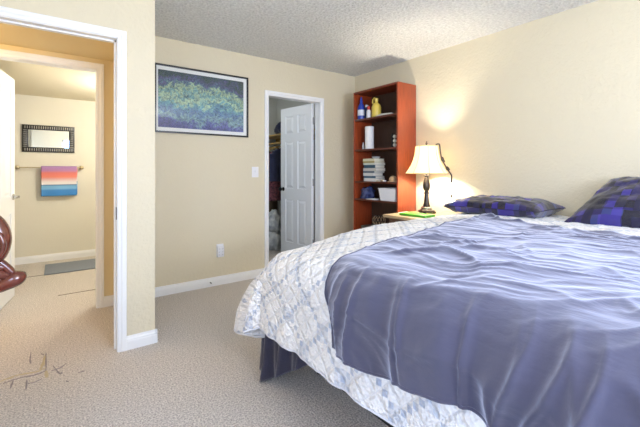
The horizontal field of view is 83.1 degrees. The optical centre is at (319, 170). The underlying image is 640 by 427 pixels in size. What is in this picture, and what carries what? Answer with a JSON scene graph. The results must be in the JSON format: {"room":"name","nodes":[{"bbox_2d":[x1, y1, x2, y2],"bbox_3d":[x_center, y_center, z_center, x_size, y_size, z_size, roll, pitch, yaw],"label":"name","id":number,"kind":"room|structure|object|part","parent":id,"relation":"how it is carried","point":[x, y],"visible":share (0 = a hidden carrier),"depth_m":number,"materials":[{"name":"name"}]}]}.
{"room":"bedroom","nodes":[
{"label":"bedroom","id":0,"kind":"room"},
{"bbox_2d":[0,60,94,101],"bbox_3d":[-3.112,-1.010,3.747,2.900,0.100,2.278,0,0,-36],"label":"ceiling","id":1,"kind":"structure","parent":0,"point":[30,79],"depth_m":3.89,"materials":[{"name":"beige paint"}]},
{"bbox_2d":[15,94,94,257],"bbox_3d":[-3.118,0.110,3.755,2.900,2.140,2.258,0,0,-36],"label":"wall","id":2,"kind":"structure","parent":0,"point":[44,225],"depth_m":4.75,"materials":[{"name":"beige paint"}]},
{"bbox_2d":[22,124,74,152],"bbox_3d":[-3.532,-0.413,4.710,0.548,0.346,0.025,0,0,-36],"label":"wall mirror","id":3,"kind":"object","parent":2,"relation":"attached to","point":[35,138],"visible":1,"depth_m":4.70,"materials":[{"name":"black mirror"}]},
{"bbox_2d":[28,129,68,147],"bbox_3d":[-3.534,-0.413,4.712,0.432,0.230,0.004,0,0,-36],"label":"mirror glass","id":4,"kind":"object","parent":3,"relation":"attached to","point":[37,138],"depth_m":4.71,"materials":[{"name":"white"}]},
{"bbox_2d":[15,165,83,169],"bbox_3d":[-3.503,-0.042,4.697,0.724,0.053,0.079,0,0,-36],"label":"towel bar","id":5,"kind":"object","parent":2,"relation":"attached to","point":[16,166],"visible":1,"depth_m":4.55,"materials":[{"name":"beige metal"}]},
{"bbox_2d":[41,166,76,195],"bbox_3d":[-3.414,0.134,4.736,0.386,0.390,0.037,0,0,-36],"label":"hand towel","id":6,"kind":"object","parent":5,"relation":"hanging from","point":[55,180],"visible":1,"depth_m":4.72,"materials":[{"name":"multicoloured fabric"}]},
{"bbox_2d":[15,249,94,264],"bbox_3d":[-3.088,1.135,3.714,2.700,0.090,2.158,0,0,-36],"label":"baseboard","id":7,"kind":"structure","parent":2,"relation":"attached to","point":[84,253],"depth_m":4.74,"materials":[{"name":"white paint"}]},
{"bbox_2d":[0,23,113,60],"bbox_3d":[-2.640,-1.010,2.001,2.900,0.100,0.957,0,0,-36],"label":"ceiling","id":8,"kind":"structure","parent":0,"point":[12,35],"depth_m":2.70,"materials":[{"name":"beige paint"}]},
{"bbox_2d":[0,0,154,335],"bbox_3d":[-2.245,-0.040,2.265,2.050,2.440,0.957,0,0,-36],"label":"wall","id":9,"kind":"structure","parent":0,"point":[136,17],"depth_m":2.42,"materials":[{"name":"beige paint"}]},
{"bbox_2d":[127,329,157,349],"bbox_3d":[-2.195,1.135,2.293,1.964,0.090,0.971,0,0,-36],"label":"baseboard","id":10,"kind":"structure","parent":9,"relation":"attached to","point":[149,337],"depth_m":2.42,"materials":[{"name":"white paint"}]},
{"bbox_2d":[0,36,354,295],"bbox_3d":[-1.794,-0.040,3.256,5.749,2.440,0.110,0,0,-36],"label":"wall","id":11,"kind":"structure","parent":0,"point":[207,195],"depth_m":3.75,"materials":[{"name":"beige paint"}]},
{"bbox_2d":[0,69,19,309],"bbox_3d":[-2.721,0.158,3.068,0.146,2.020,0.702,0,0,-27],"label":"door","id":12,"kind":"structure","parent":11,"relation":"in","point":[7,84],"depth_m":3.22,"materials":[{"name":"white paint"}]},
{"bbox_3d":[-2.724,0.116,3.074,0.033,1.683,0.458,0,0,-27],"label":"raised panel","id":13,"kind":"part","parent":12,"relation":"part of","materials":[{"name":"white paint"}]},
{"bbox_2d":[0,49,103,307],"bbox_3d":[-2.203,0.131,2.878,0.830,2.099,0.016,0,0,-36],"label":"trim","id":14,"kind":"structure","parent":11,"relation":"attached to","point":[7,53],"depth_m":3.10,"materials":[{"name":"white paint"}]},
{"bbox_2d":[0,6,126,351],"bbox_3d":[-1.654,0.133,2.163,0.867,2.094,0.126,0,0,-36],"label":"door frame","id":15,"kind":"structure","parent":11,"relation":"attached to","point":[121,35],"depth_m":2.35,"materials":[{"name":"white paint"}]},
{"bbox_2d":[155,63,247,137],"bbox_3d":[-1.160,-0.682,3.635,0.943,0.645,0.023,0,0,-36],"label":"framed picture","id":16,"kind":"object","parent":11,"relation":"attached to","point":[187,100],"visible":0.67,"depth_m":3.61,"materials":[{"name":"black"}]},
{"bbox_2d":[155,268,262,296],"bbox_3d":[-0.611,1.135,4.044,2.689,0.090,0.014,0,0,-36],"label":"baseboard","id":17,"kind":"structure","parent":11,"relation":"attached to","point":[235,277],"depth_m":3.64,"materials":[{"name":"white paint"}]},
{"bbox_2d":[216,244,223,256],"bbox_3d":[-1.027,0.823,3.727,0.076,0.130,0.034,0,0,-36],"label":"wall outlet","id":18,"kind":"object","parent":11,"relation":"attached to","point":[219,247],"visible":1,"depth_m":3.71,"materials":[{"name":"white plastic"}]},
{"bbox_2d":[252,167,258,176],"bbox_3d":[-0.710,0.015,3.969,0.080,0.116,0.018,0,0,-36],"label":"light switch","id":19,"kind":"object","parent":11,"relation":"attached to","point":[255,170],"visible":1,"depth_m":3.97,"materials":[{"name":"white plastic"}]},
{"bbox_2d":[264,90,323,266],"bbox_3d":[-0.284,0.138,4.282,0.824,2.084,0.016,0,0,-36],"label":"trim","id":20,"kind":"structure","parent":11,"relation":"attached to","point":[267,93],"depth_m":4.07,"materials":[{"name":"white paint"}]},
{"bbox_2d":[279,103,314,251],"bbox_3d":[-0.310,0.158,4.814,0.179,2.020,0.657,0,0,-43],"label":"door","id":21,"kind":"structure","parent":11,"relation":"in","point":[298,122],"depth_m":4.77,"materials":[{"name":"white paint"}]},
{"bbox_3d":[-0.314,0.116,4.818,0.033,1.683,0.413,0,0,-43],"label":"raised panel","id":22,"kind":"part","parent":21,"relation":"part of","materials":[{"name":"white paint"}]},
{"bbox_2d":[0,250,388,426],"bbox_3d":[-0.851,1.230,2.010,5.800,0.100,7.950,0,0,-36],"label":"floor","id":23,"kind":"structure","parent":0,"point":[199,372],"depth_m":2.12,"materials":[{"name":"beige carpet"}]},
{"bbox_2d":[0,216,26,292],"bbox_3d":[-1.348,0.651,1.142,0.637,1.068,0.485,0,0,-36],"label":"carved chair","id":24,"kind":"object","parent":23,"relation":"on","point":[10,278],"visible":1,"depth_m":1.43,"materials":[{"name":"brown wood"}]},
{"bbox_2d":[0,353,84,388],"bbox_3d":[-1.677,1.177,2.119,0.581,0.004,0.294,0,0,29],"label":"twigs","id":25,"kind":"object","parent":23,"relation":"on","point":[44,362],"visible":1,"depth_m":2.10,"materials":[{"name":"brown plant"}]},
{"bbox_2d":[44,259,94,274],"bbox_3d":[-2.963,1.171,4.486,0.728,0.011,0.540,0,0,-36],"label":"bath mat","id":26,"kind":"object","parent":23,"relation":"on","point":[56,268],"visible":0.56,"depth_m":4.39,"materials":[{"name":"grey fabric"}]},
{"bbox_2d":[269,230,280,250],"bbox_3d":[-0.717,1.012,5.432,0.380,0.324,0.349,0,0,-9],"label":"laundry bag","id":27,"kind":"object","parent":23,"relation":"on","point":[274,236],"visible":0.43,"depth_m":5.29,"materials":[{"name":"white fabric"}]},
{"bbox_2d":[269,210,280,230],"bbox_3d":[-0.688,0.731,5.446,0.315,0.312,0.316,0,0,-36],"label":"laundry bag","id":28,"kind":"object","parent":27,"relation":"on","point":[274,216],"visible":0.64,"depth_m":5.33,"materials":[{"name":"white fabric"}]},
{"bbox_2d":[317,373,393,426],"bbox_3d":[1.153,0.828,2.014,2.140,0.705,1.790,0,0,-36],"label":"bed","id":29,"kind":"object","parent":23,"relation":"on","point":[381,419],"visible":0.02,"depth_m":1.44,"materials":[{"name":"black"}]},
{"bbox_2d":[259,334,306,381],"bbox_3d":[-0.190,0.939,1.994,0.313,0.459,0.676,0,0,-5],"label":"sheet","id":30,"kind":"object","parent":29,"relation":"on","point":[276,361],"visible":0.27,"depth_m":1.96,"materials":[{"name":"blue fabric"}]},
{"bbox_3d":[1.142,0.976,2.012,2.120,0.048,1.780,0,0,-36],"label":"frame","id":31,"kind":"part","parent":29,"relation":"part of","materials":[{"name":"white fabric"}]},
{"bbox_2d":[234,213,639,426],"bbox_3d":[1.058,0.655,1.954,2.367,0.630,2.242,0,0,-36],"label":"quilt","id":32,"kind":"object","parent":29,"relation":"on","point":[286,303],"visible":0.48,"depth_m":1.72,"materials":[{"name":"fabric"}]},
{"bbox_2d":[324,213,639,426],"bbox_3d":[0.972,0.506,1.515,1.810,0.417,1.547,0,0,-36],"label":"throw blanket","id":33,"kind":"object","parent":32,"relation":"on","point":[518,322],"visible":1,"depth_m":1.05,"materials":[{"name":"blue fabric"}]},
{"bbox_2d":[443,195,564,218],"bbox_3d":[1.487,0.298,2.989,0.460,0.204,0.803,0,-1,-36],"label":"pillow","id":34,"kind":"object","parent":32,"relation":"on","point":[517,206],"visible":0.84,"depth_m":2.80,"materials":[{"name":"blue fabric"}]},
{"bbox_2d":[564,176,639,227],"bbox_3d":[2.111,0.213,2.215,0.412,0.371,0.980,0,0,-37],"label":"pillow","id":35,"kind":"object","parent":32,"relation":"on","point":[617,202],"visible":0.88,"depth_m":2.31,"materials":[{"name":"blue fabric"}]},
{"bbox_2d":[354,81,415,229],"bbox_3d":[0.736,0.116,4.202,0.294,2.128,0.709,0,0,-36],"label":"bookcase","id":36,"kind":"object","parent":23,"relation":"on","point":[398,98],"visible":0.57,"depth_m":4.27,"materials":[{"name":"brown wood"}]},
{"bbox_2d":[358,97,364,118],"bbox_3d":[0.500,-0.755,4.373,0.089,0.275,0.088,0,0,-36],"label":"spray bottle","id":37,"kind":"object","parent":36,"relation":"on","point":[361,107],"visible":0.82,"depth_m":4.34,"materials":[{"name":"blue plastic"}]},
{"bbox_3d":[0.533,0.116,4.481,0.294,2.128,0.020,0,0,-36],"label":"panel","id":38,"kind":"part","parent":36,"relation":"part of","materials":[{"name":"brown wood"}]},
{"bbox_2d":[364,105,367,117],"bbox_3d":[0.559,-0.702,4.318,0.054,0.167,0.053,0,0,-36],"label":"spray can","id":39,"kind":"object","parent":36,"relation":"on","point":[365,109],"visible":0.48,"depth_m":4.30,"materials":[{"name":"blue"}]},
{"bbox_2d":[360,186,374,198],"bbox_3d":[0.577,0.259,4.340,0.182,0.152,0.193,0,0,-36],"label":"plastic bag","id":40,"kind":"object","parent":36,"relation":"on","point":[366,192],"visible":0.92,"depth_m":4.28,"materials":[{"name":"blue plastic"}]},
{"bbox_2d":[367,106,370,117],"bbox_3d":[0.575,-0.689,4.261,0.052,0.142,0.051,0,0,-36],"label":"pill bottle","id":41,"kind":"object","parent":36,"relation":"on","point":[368,107],"visible":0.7,"depth_m":4.24,"materials":[{"name":"white plastic"}]},
{"bbox_2d":[365,126,373,148],"bbox_3d":[0.585,-0.390,4.282,0.104,0.267,0.104,0,0,-36],"label":"paper towel roll","id":42,"kind":"object","parent":36,"relation":"on","point":[369,130],"visible":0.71,"depth_m":4.24,"materials":[{"name":"white paper"}]},
{"bbox_2d":[364,178,383,181],"bbox_3d":[0.641,0.106,4.260,0.155,0.036,0.192,0,0,-37],"label":"book","id":43,"kind":"object","parent":36,"relation":"on","point":[365,179],"visible":0.91,"depth_m":4.19,"materials":[{"name":"white paper"}]},
{"bbox_2d":[364,176,383,177],"bbox_3d":[0.640,0.074,4.258,0.152,0.026,0.194,0,0,-36],"label":"book","id":44,"kind":"object","parent":43,"relation":"on","point":[364,176],"visible":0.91,"depth_m":4.19,"materials":[{"name":"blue paper"}]},
{"bbox_2d":[363,173,382,175],"bbox_3d":[0.628,0.044,4.272,0.153,0.034,0.179,0,0,-33],"label":"book","id":45,"kind":"object","parent":44,"relation":"on","point":[364,174],"visible":0.96,"depth_m":4.21,"materials":[{"name":"grey paper"}]},
{"bbox_2d":[363,171,383,172],"bbox_3d":[0.638,0.015,4.272,0.173,0.022,0.187,0,0,-35],"label":"book","id":46,"kind":"object","parent":45,"relation":"on","point":[363,171],"visible":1,"depth_m":4.21,"materials":[{"name":"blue paper"}]},
{"bbox_2d":[363,168,384,170],"bbox_3d":[0.641,-0.013,4.266,0.152,0.034,0.223,0,0,-33],"label":"book","id":47,"kind":"object","parent":46,"relation":"on","point":[364,169],"visible":0.98,"depth_m":4.19,"materials":[{"name":"beige paper"}]},
{"bbox_2d":[364,165,383,167],"bbox_3d":[0.642,-0.049,4.263,0.161,0.036,0.182,0,0,-37],"label":"book","id":48,"kind":"object","parent":47,"relation":"on","point":[365,166],"visible":0.96,"depth_m":4.20,"materials":[{"name":"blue paper"}]},
{"bbox_2d":[363,163,384,164],"bbox_3d":[0.640,-0.080,4.259,0.163,0.024,0.207,0,0,-32],"label":"book","id":49,"kind":"object","parent":48,"relation":"on","point":[363,163],"visible":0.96,"depth_m":4.19,"materials":[{"name":"grey paper"}]},
{"bbox_2d":[363,161,384,162],"bbox_3d":[0.635,-0.101,4.262,0.174,0.018,0.186,0,0,-37],"label":"book","id":50,"kind":"object","parent":49,"relation":"on","point":[363,161],"visible":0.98,"depth_m":4.20,"materials":[{"name":"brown paper"}]},
{"bbox_2d":[363,158,383,160],"bbox_3d":[0.634,-0.126,4.273,0.161,0.030,0.198,0,0,-34],"label":"book","id":51,"kind":"object","parent":50,"relation":"on","point":[373,159],"visible":0.86,"depth_m":4.20,"materials":[{"name":"beige paper"}]},
{"bbox_3d":[0.736,-0.937,4.202,0.294,0.022,0.669,0,0,-36],"label":"panel","id":52,"kind":"part","parent":36,"relation":"part of","materials":[{"name":"brown wood"}]},
{"bbox_3d":[0.735,-0.607,4.202,0.280,0.020,0.669,0,0,-36],"label":"shelf","id":53,"kind":"part","parent":36,"relation":"part of","materials":[{"name":"brown wood"}]},
{"bbox_3d":[0.735,-0.245,4.202,0.280,0.020,0.669,0,0,-36],"label":"shelf","id":54,"kind":"part","parent":36,"relation":"part of","materials":[{"name":"brown wood"}]},
{"bbox_3d":[0.735,0.135,4.202,0.280,0.020,0.669,0,0,-36],"label":"shelf","id":55,"kind":"part","parent":36,"relation":"part of","materials":[{"name":"brown wood"}]},
{"bbox_3d":[0.735,0.345,4.202,0.280,0.020,0.669,0,0,-36],"label":"shelf","id":56,"kind":"part","parent":36,"relation":"part of","materials":[{"name":"brown wood"}]},
{"bbox_2d":[372,97,380,116],"bbox_3d":[0.658,-0.740,4.216,0.111,0.243,0.111,0,0,9],"label":"jug","id":57,"kind":"object","parent":36,"relation":"on","point":[376,108],"visible":0.77,"depth_m":4.18,"materials":[{"name":"yellow plastic"}]},
{"bbox_3d":[0.852,0.097,4.287,0.008,2.046,0.669,0,0,-36],"label":"panel","id":58,"kind":"part","parent":36,"relation":"part of","materials":[{"name":"brown wood"}]},
{"bbox_2d":[378,188,396,201],"bbox_3d":[0.824,0.265,4.040,0.228,0.138,0.264,0,0,-36],"label":"storage bin","id":59,"kind":"object","parent":36,"relation":"on","point":[386,194],"visible":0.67,"depth_m":3.97,"materials":[{"name":"white plastic"}]},
{"bbox_2d":[388,176,396,181],"bbox_3d":[0.807,0.089,3.979,0.132,0.069,0.132,0,0,-36],"label":"straw hat","id":60,"kind":"object","parent":36,"relation":"on","point":[392,178],"visible":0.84,"depth_m":3.94,"materials":[{"name":"beige wicker"}]},
{"bbox_2d":[391,134,396,146],"bbox_3d":[0.814,-0.331,3.943,0.048,0.150,0.048,0,0,-36],"label":"ornament","id":61,"kind":"object","parent":36,"relation":"on","point":[393,136],"visible":0.96,"depth_m":3.94,"materials":[{"name":"beige ceramic"}]},
{"bbox_3d":[0.802,-0.331,3.959,0.048,0.150,0.008,0,0,-36],"label":"post","id":62,"kind":"part","parent":61,"relation":"part of","materials":[{"name":"white"}]},
{"bbox_3d":[0.940,0.116,3.924,0.294,2.128,0.020,0,0,-36],"label":"panel","id":63,"kind":"part","parent":36,"relation":"part of","materials":[{"name":"brown wood"}]},
{"bbox_3d":[0.705,0.725,4.220,0.200,0.028,0.400,0,0,-33],"label":"magazine","id":64,"kind":"object","parent":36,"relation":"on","visible":0},
{"bbox_3d":[0.699,0.696,4.228,0.200,0.028,0.400,0,0,-36],"label":"magazine","id":65,"kind":"object","parent":64,"relation":"on","visible":0},
{"bbox_2d":[361,224,375,227],"bbox_3d":[0.693,0.668,4.236,0.200,0.028,0.400,0,0,-39],"label":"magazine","id":66,"kind":"object","parent":65,"relation":"on","point":[367,225],"visible":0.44,"depth_m":4.31,"materials":[{"name":"white paper"}]},
{"bbox_2d":[372,215,385,224],"bbox_3d":[0.691,0.589,4.222,0.162,0.129,0.162,0,0,-36],"label":"wire basket","id":67,"kind":"object","parent":66,"relation":"on","point":[376,216],"visible":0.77,"depth_m":4.20,"materials":[{"name":"black metal"}]},
{"bbox_2d":[383,211,456,222],"bbox_3d":[1.005,0.800,3.492,0.655,0.760,0.460,0,0,-36],"label":"nightstand","id":68,"kind":"object","parent":23,"relation":"on","point":[393,217],"visible":0.09,"depth_m":3.42,"materials":[{"name":"brown wood"}]},
{"bbox_2d":[399,212,434,217],"bbox_3d":[0.898,0.408,3.345,0.154,0.022,0.294,0,0,-38],"label":"case","id":69,"kind":"object","parent":68,"relation":"on","point":[412,214],"visible":0.96,"depth_m":3.28,"materials":[{"name":"green"}]},
{"bbox_2d":[405,141,448,212],"bbox_3d":[1.056,0.062,3.579,0.417,0.716,0.417,0,0,-36],"label":"table lamp","id":70,"kind":"object","parent":68,"relation":"on","point":[426,160],"visible":0.99,"depth_m":3.48,"materials":[{"name":"beige fabric"}]},
{"bbox_3d":[1.056,-0.108,3.579,0.411,0.273,0.411,0,0,-36],"label":"lamp shade","id":71,"kind":"part","parent":70,"relation":"part of","materials":[{"name":"fabric"}]},
{"bbox_3d":[1.056,-0.108,3.579,0.417,0.277,0.417,0,0,-36],"label":"shade trim","id":72,"kind":"part","parent":70,"relation":"part of","materials":[{"name":"beige fabric"}]},
{"bbox_2d":[436,143,452,197],"bbox_3d":[1.212,-0.004,3.528,0.161,0.532,0.035,0,0,21],"label":"strap","id":73,"kind":"object","parent":70,"relation":"hanging from","point":[442,158],"visible":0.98,"depth_m":3.52,"materials":[{"name":"black leather"}]},
{"bbox_3d":[1.210,-0.092,3.528,0.158,0.355,0.015,0,0,18],"label":"cord","id":74,"kind":"part","parent":73,"relation":"part of","materials":[{"name":"brown metal"}]},
{"bbox_2d":[269,98,314,238],"bbox_3d":[-0.983,-0.040,4.944,1.950,2.440,1.658,0,0,-36],"label":"wall","id":75,"kind":"structure","parent":0,"point":[275,105],"depth_m":5.96,"materials":[{"name":"grey paint"}]},
{"bbox_3d":[-0.488,-0.420,5.274,0.031,0.031,1.490,0,0,-36],"label":"clothes rod","id":76,"kind":"object","parent":75,"relation":"attached to","visible":0},
{"bbox_3d":[-0.609,-0.363,5.440,0.407,0.159,0.016,0,0,-36],"label":"clothes hanger","id":77,"kind":"object","parent":76,"relation":"hanging from","visible":0},
{"bbox_2d":[269,148,280,181],"bbox_3d":[-0.608,-0.090,5.440,0.338,0.499,0.142,0,0,-36],"label":"trousers","id":78,"kind":"object","parent":77,"relation":"hanging from","point":[275,156],"visible":0.51,"depth_m":5.34,"materials":[{"name":"blue fabric"}]},
{"bbox_3d":[-0.815,-0.363,5.722,0.407,0.159,0.016,0,0,-36],"label":"clothes hanger","id":79,"kind":"object","parent":76,"relation":"hanging from","visible":0},
{"bbox_2d":[269,151,277,211],"bbox_3d":[-0.815,0.260,5.723,0.322,1.139,0.150,0,0,-36],"label":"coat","id":80,"kind":"object","parent":79,"relation":"hanging from","point":[273,205],"visible":0.09,"depth_m":5.71,"materials":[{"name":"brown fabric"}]},
{"bbox_3d":[-0.709,-0.363,5.577,0.407,0.159,0.016,0,0,-36],"label":"clothes hanger","id":81,"kind":"object","parent":76,"relation":"hanging from","visible":0},
{"bbox_2d":[269,151,280,200],"bbox_3d":[-0.709,0.075,5.577,0.306,0.769,0.148,0,0,-36],"label":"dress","id":82,"kind":"object","parent":81,"relation":"hanging from","point":[274,193],"visible":0.23,"depth_m":5.52,"materials":[{"name":"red fabric"}]},
{"bbox_3d":[-0.288,-0.480,5.420,0.025,0.080,1.490,0,0,-36],"label":"trim","id":83,"kind":"structure","parent":75,"relation":"attached to","visible":0},
{"bbox_2d":[269,129,314,138],"bbox_3d":[-0.421,-0.531,5.323,0.345,0.022,1.490,0,0,-36],"label":"closet shelf","id":84,"kind":"object","parent":83,"relation":"on","point":[275,136],"visible":0.29,"depth_m":5.49,"materials":[{"name":"brown wood"}]},
{"bbox_2d":[274,122,280,133],"bbox_3d":[-0.520,-0.647,5.407,0.373,0.209,0.277,0,0,28],"label":"folded clothes","id":85,"kind":"object","parent":84,"relation":"on","point":[277,130],"visible":0.23,"depth_m":5.33,"materials":[{"name":"blue fabric"}]},
{"bbox_2d":[155,0,597,76],"bbox_3d":[0.235,-1.310,1.288,4.900,0.100,5.502,0,0,-36],"label":"ceiling","id":86,"kind":"structure","parent":0,"point":[354,38],"depth_m":3.11,"materials":[{"name":"white paint"}]},
{"bbox_2d":[355,0,639,216],"bbox_3d":[2.133,-0.040,2.664,0.110,2.440,5.482,0,0,-36],"label":"wall","id":87,"kind":"structure","parent":0,"point":[546,108],"depth_m":3.00,"materials":[{"name":"beige paint"}]},
{"bbox_3d":[-2.653,0.110,1.967,2.840,2.140,0.957,0,0,-36],"label":"wall","id":88,"kind":"structure","parent":0,"visible":0},
{"bbox_2d":[104,295,113,306],"bbox_3d":[-2.648,1.135,2.038,2.732,0.090,0.847,0,0,-36],"label":"baseboard","id":89,"kind":"structure","parent":88,"relation":"attached to","point":[108,300],"depth_m":3.14,"materials":[{"name":"white paint"}]}
]}

